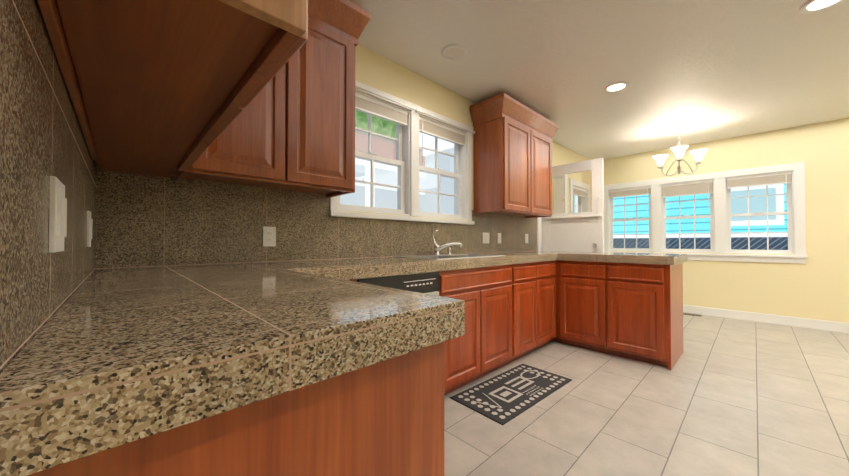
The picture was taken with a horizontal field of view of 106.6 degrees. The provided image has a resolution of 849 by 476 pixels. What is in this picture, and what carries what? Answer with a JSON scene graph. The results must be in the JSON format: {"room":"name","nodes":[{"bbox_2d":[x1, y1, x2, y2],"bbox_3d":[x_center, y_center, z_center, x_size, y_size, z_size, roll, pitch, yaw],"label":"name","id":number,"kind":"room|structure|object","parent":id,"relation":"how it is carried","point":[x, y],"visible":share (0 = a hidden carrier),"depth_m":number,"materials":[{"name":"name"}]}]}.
{"room":"kitchen","nodes":[
{"label":"kitchen","id":0,"kind":"room"},
{"bbox_2d":[98,44,591,224],"bbox_3d":[0.725,-0.148,3.528,6.400,2.470,0.150,1,-1,-44],"label":"wall","id":1,"kind":"structure","parent":0,"point":[379,72],"depth_m":2.73,"materials":[{"name":"beige paint"}]},
{"bbox_2d":[175,0,370,197],"bbox_3d":[-0.769,-0.803,1.711,0.871,1.065,0.394,1,-1,-44],"label":"upper cabinet","id":2,"kind":"object","parent":1,"relation":"attached to","point":[291,126],"visible":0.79,"depth_m":1.66,"materials":[{"name":"brown wood"}]},
{"bbox_2d":[95,167,536,269],"bbox_3d":[0.025,-0.034,2.745,3.992,0.508,0.008,1,-1,-44],"label":"backsplash","id":3,"kind":"structure","parent":1,"relation":"attached to","point":[147,221],"depth_m":1.75,"materials":[{"name":"stone"}]},
{"bbox_2d":[263,226,275,245],"bbox_3d":[-0.903,-0.009,1.843,0.070,0.115,0.008,1,-1,-44],"label":"outlet","id":4,"kind":"object","parent":3,"relation":"attached to","point":[269,233],"depth_m":1.84,"materials":[{"name":"white plastic"}]},
{"bbox_2d":[483,232,488,242],"bbox_3d":[0.648,0.000,3.331,0.116,0.115,0.008,1,-1,-44],"label":"outlet","id":5,"kind":"object","parent":3,"relation":"attached to","point":[485,235],"depth_m":3.32,"materials":[{"name":"white plastic"}]},
{"bbox_2d":[497,233,500,242],"bbox_3d":[0.829,0.002,3.504,0.070,0.115,0.009,1,-1,-44],"label":"outlet","id":6,"kind":"object","parent":3,"relation":"attached to","point":[498,234],"depth_m":3.49,"materials":[{"name":"white plastic"}]},
{"bbox_2d":[328,80,474,224],"bbox_3d":[-0.125,-0.625,2.687,1.540,0.975,0.196,1,-1,-44],"label":"window","id":7,"kind":"structure","parent":1,"relation":"in","point":[369,105],"depth_m":2.59,"materials":[{"name":"white paint"}]},
{"bbox_2d":[355,85,474,133],"bbox_3d":[-0.050,-1.061,2.646,1.525,0.025,0.025,1,-1,-44],"label":"window trim","id":8,"kind":"structure","parent":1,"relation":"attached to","point":[417,110],"depth_m":2.59,"materials":[{"name":"white paint"}]},
{"bbox_2d":[419,114,466,219],"bbox_3d":[0.128,-0.615,2.961,0.655,0.870,0.150,1,-1,-44],"label":"window","id":9,"kind":"structure","parent":1,"relation":"in","point":[436,130],"depth_m":3.01,"materials":[{"name":"white paint"}]},
{"bbox_2d":[470,93,558,217],"bbox_3d":[1.007,-0.782,3.415,1.168,1.065,0.394,1,-1,-44],"label":"upper cabinet","id":10,"kind":"object","parent":1,"relation":"attached to","point":[513,137],"visible":1,"depth_m":3.13,"materials":[{"name":"brown wood"}]},
{"bbox_2d":[537,165,567,250],"bbox_3d":[1.764,0.039,4.508,0.940,2.120,0.170,1,-1,-44],"label":"door","id":11,"kind":"structure","parent":1,"relation":"in","point":[562,178],"depth_m":4.74,"materials":[{"name":"white paint"}]},
{"bbox_2d":[541,158,603,251],"bbox_3d":[1.792,0.077,3.912,0.112,2.010,0.745,1,-1,-44],"label":"door leaf","id":12,"kind":"structure","parent":1,"relation":"in","point":[576,232],"depth_m":3.85,"materials":[{"name":"white paint"}]},
{"bbox_2d":[569,178,589,212],"bbox_3d":[2.502,-0.292,5.202,0.860,1.240,0.196,1,-1,-44],"label":"window","id":13,"kind":"structure","parent":1,"relation":"in","point":[583,196],"depth_m":5.28,"materials":[{"name":"white paint"}]},
{"bbox_2d":[552,178,553,213],"bbox_3d":[1.271,-0.191,5.271,1.900,2.600,1.610,1,-1,-44],"label":"wall","id":14,"kind":"structure","parent":0,"point":[553,195],"depth_m":5.50,"materials":[{"name":"beige paint"}]},
{"bbox_2d":[349,0,848,159],"bbox_3d":[2.452,-1.455,1.743,6.400,0.100,5.140,1,-1,-44],"label":"ceiling","id":15,"kind":"structure","parent":0,"point":[707,70],"depth_m":2.49,"materials":[{"name":"white paint"}]},
{"bbox_2d":[441,44,467,59],"bbox_3d":[0.222,-1.391,2.361,0.201,0.013,0.200,1,-1,-44],"label":"recessed light","id":16,"kind":"object","parent":15,"relation":"in","point":[454,51],"depth_m":2.36,"materials":[{"name":"white paint"}]},
{"bbox_2d":[604,81,628,92],"bbox_3d":[1.752,-1.384,2.891,0.201,0.013,0.191,1,-1,-44],"label":"recessed light","id":17,"kind":"object","parent":15,"relation":"in","point":[617,86],"depth_m":2.90,"materials":[{"name":"white paint"}]},
{"bbox_2d":[653,124,707,175],"bbox_3d":[3.073,-1.075,3.851,0.517,0.606,0.541,1,-1,-44],"label":"chandelier","id":18,"kind":"object","parent":15,"relation":"hanging from","point":[679,149],"visible":1,"depth_m":3.84,"materials":[{"name":"white glass"}]},
{"bbox_2d":[799,0,843,13],"bbox_3d":[2.355,-1.397,1.877,0.179,0.013,0.171,1,-1,-44],"label":"recessed light","id":19,"kind":"object","parent":15,"relation":"in","point":[811,6],"depth_m":1.90,"materials":[{"name":"white paint"}]},
{"bbox_2d":[444,314,848,475],"bbox_3d":[1.812,1.123,2.379,6.400,0.100,6.990,1,-1,-44],"label":"floor","id":20,"kind":"structure","parent":0,"point":[728,397],"depth_m":1.91,"materials":[{"name":"tile"}]},
{"bbox_2d":[48,338,459,475],"bbox_3d":[-0.311,0.623,0.615,0.564,0.857,0.465,1,-1,-44],"label":"base cabinet","id":21,"kind":"object","parent":20,"relation":"on","point":[388,419],"depth_m":0.47,"materials":[{"name":"brown wood"}]},
{"bbox_2d":[0,263,467,475],"bbox_3d":[-0.665,0.164,0.996,0.576,0.070,1.556,1,-1,-44],"label":"countertop","id":22,"kind":"structure","parent":21,"relation":"on","point":[135,356],"depth_m":0.39,"materials":[{"name":"beige stone"}]},
{"bbox_2d":[356,270,443,293],"bbox_3d":[-0.309,0.642,2.011,0.600,0.853,0.552,1,-1,-44],"label":"base cabinet","id":23,"kind":"object","parent":20,"relation":"on","point":[432,281],"depth_m":1.87,"materials":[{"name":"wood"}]},
{"bbox_2d":[356,272,438,295],"bbox_3d":[-0.309,0.642,2.010,0.600,0.853,0.554,1,-1,-44],"label":"dishwasher","id":24,"kind":"object","parent":23,"relation":"in","point":[421,282],"depth_m":1.84,"materials":[{"name":"black metal"}]},
{"bbox_2d":[444,278,515,386],"bbox_3d":[0.224,0.725,2.531,0.888,0.700,0.559,1,-1,-44],"label":"base cabinet","id":25,"kind":"object","parent":20,"relation":"on","point":[490,344],"depth_m":2.39,"materials":[{"name":"brown wood"}]},
{"bbox_2d":[450,364,571,424],"bbox_3d":[0.641,1.067,2.250,0.907,0.008,0.458,1,-1,-44],"label":"rug","id":26,"kind":"object","parent":20,"relation":"on","point":[505,397],"visible":1,"depth_m":2.18,"materials":[{"name":"black fabric"}]},
{"bbox_2d":[496,262,539,359],"bbox_3d":[0.694,0.652,2.983,0.414,0.857,0.559,1,-1,-44],"label":"base cabinet","id":27,"kind":"object","parent":20,"relation":"on","point":[526,275],"depth_m":2.81,"materials":[{"name":"brown wood"}]},
{"bbox_2d":[540,258,559,347],"bbox_3d":[1.008,0.656,3.284,0.456,0.857,0.559,1,-1,-44],"label":"base cabinet","id":28,"kind":"object","parent":20,"relation":"on","point":[549,312],"depth_m":3.11,"materials":[{"name":"brown wood"}]},
{"bbox_2d":[556,258,603,352],"bbox_3d":[1.753,0.656,3.282,0.654,0.857,0.427,1,-1,-44],"label":"base cabinet","id":29,"kind":"object","parent":20,"relation":"on","point":[579,282],"depth_m":3.06,"materials":[{"name":"brown wood"}]},
{"bbox_2d":[256,252,555,277],"bbox_3d":[0.178,0.183,2.487,2.705,0.070,0.571,1,-1,-44],"label":"countertop","id":30,"kind":"structure","parent":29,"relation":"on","point":[355,267],"depth_m":1.87,"materials":[{"name":"beige stone"}]},
{"bbox_2d":[432,230,461,253],"bbox_3d":[0.199,0.037,2.706,0.215,0.219,0.186,1,-1,-44],"label":"faucet","id":31,"kind":"object","parent":30,"relation":"on","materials":[{"name":"silver metal"}]},
{"bbox_2d":[392,254,507,285],"bbox_3d":[0.219,0.232,2.549,0.840,0.176,0.465,1,-1,-44],"label":"sink","id":32,"kind":"object","parent":30,"relation":"in","point":[451,277],"depth_m":2.37,"materials":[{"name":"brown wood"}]},
{"bbox_2d":[604,262,682,369],"bbox_3d":[2.064,0.652,2.959,0.656,0.857,0.470,1,-1,-44],"label":"base cabinet","id":33,"kind":"object","parent":20,"relation":"on","point":[643,301],"depth_m":2.73,"materials":[{"name":"brown wood"}]},
{"bbox_2d":[512,251,686,265],"bbox_3d":[1.736,0.193,3.330,0.710,0.070,1.511,1,-1,-44],"label":"countertop","id":34,"kind":"structure","parent":33,"relation":"on","point":[675,259],"depth_m":2.90,"materials":[{"name":"beige stone"}]},
{"bbox_2d":[683,312,701,316],"bbox_3d":[3.801,1.097,4.571,0.125,0.008,0.300,1,-1,-44],"label":"floor vent","id":35,"kind":"object","parent":20,"relation":"in","point":[692,314],"visible":0.6,"depth_m":4.53,"materials":[{"name":"brown metal"}]},
{"bbox_2d":[604,118,848,322],"bbox_3d":[4.760,-0.144,3.836,0.150,2.470,4.990,1,-1,-44],"label":"wall","id":36,"kind":"structure","parent":0,"point":[816,286],"depth_m":3.96,"materials":[{"name":"beige paint"}]},
{"bbox_2d":[608,186,651,251],"bbox_3d":[3.412,-0.301,5.243,0.150,1.040,0.616,1,-1,-44],"label":"window","id":37,"kind":"structure","parent":36,"relation":"in","point":[628,192],"depth_m":5.24,"materials":[{"name":"white paint"}]},
{"bbox_2d":[660,179,714,252],"bbox_3d":[3.915,-0.308,4.719,0.150,1.040,0.617,1,-1,-44],"label":"window","id":38,"kind":"structure","parent":36,"relation":"in","point":[694,188],"depth_m":4.68,"materials":[{"name":"white paint"}]},
{"bbox_2d":[604,162,807,263],"bbox_3d":[3.899,-0.298,4.703,0.196,1.240,2.270,1,-1,-44],"label":"window","id":39,"kind":"structure","parent":36,"relation":"in","point":[786,178],"depth_m":4.24,"materials":[{"name":"white paint"}]},
{"bbox_2d":[683,305,848,332],"bbox_3d":[4.637,1.034,3.828,0.017,0.115,4.810,1,-1,-44],"label":"baseboard","id":40,"kind":"structure","parent":36,"relation":"attached to","point":[842,327],"depth_m":4.03,"materials":[{"name":"white paint"}]},
{"label":"outside","id":41,"kind":"structure","parent":0,"visible":0},
{"bbox_2d":[340,110,787,249],"bbox_3d":[8.398,-3.100,8.639,36.000,9.500,18.932,1,-1,-44],"label":"scenery","id":42,"kind":"structure","parent":41,"point":[755,190],"depth_m":5.95,"materials":[{"name":"multicoloured"}]},
{"bbox_3d":[0.249,-0.198,-0.490,0.150,2.470,4.990,1,-1,-44],"label":"wall","id":43,"kind":"structure","parent":0,"visible":0},
{"bbox_2d":[0,0,96,372],"bbox_3d":[-0.507,-0.615,0.418,0.008,1.613,2.640,1,-1,-44],"label":"backsplash","id":44,"kind":"structure","parent":43,"relation":"attached to","point":[42,139],"depth_m":0.39,"materials":[{"name":"stone"}]},
{"bbox_2d":[49,176,66,252],"bbox_3d":[-0.598,-0.035,0.518,0.009,0.115,0.116,1,-1,-44],"label":"outlet","id":45,"kind":"object","parent":44,"relation":"attached to","point":[58,217],"depth_m":0.49,"materials":[{"name":"white plastic"}]},
{"bbox_2d":[87,211,92,246],"bbox_3d":[-1.089,-0.029,1.030,0.009,0.115,0.070,1,-1,-44],"label":"outlet","id":46,"kind":"object","parent":44,"relation":"attached to","point":[89,221],"depth_m":1.01,"materials":[{"name":"white plastic"}]},
{"bbox_2d":[37,0,307,177],"bbox_3d":[-0.741,-0.813,0.907,0.324,1.065,1.594,1,-1,-44],"label":"upper cabinet","id":47,"kind":"object","parent":44,"relation":"attached to","point":[163,88],"visible":1,"depth_m":0.55,"materials":[{"name":"brown wood"}]}
]}

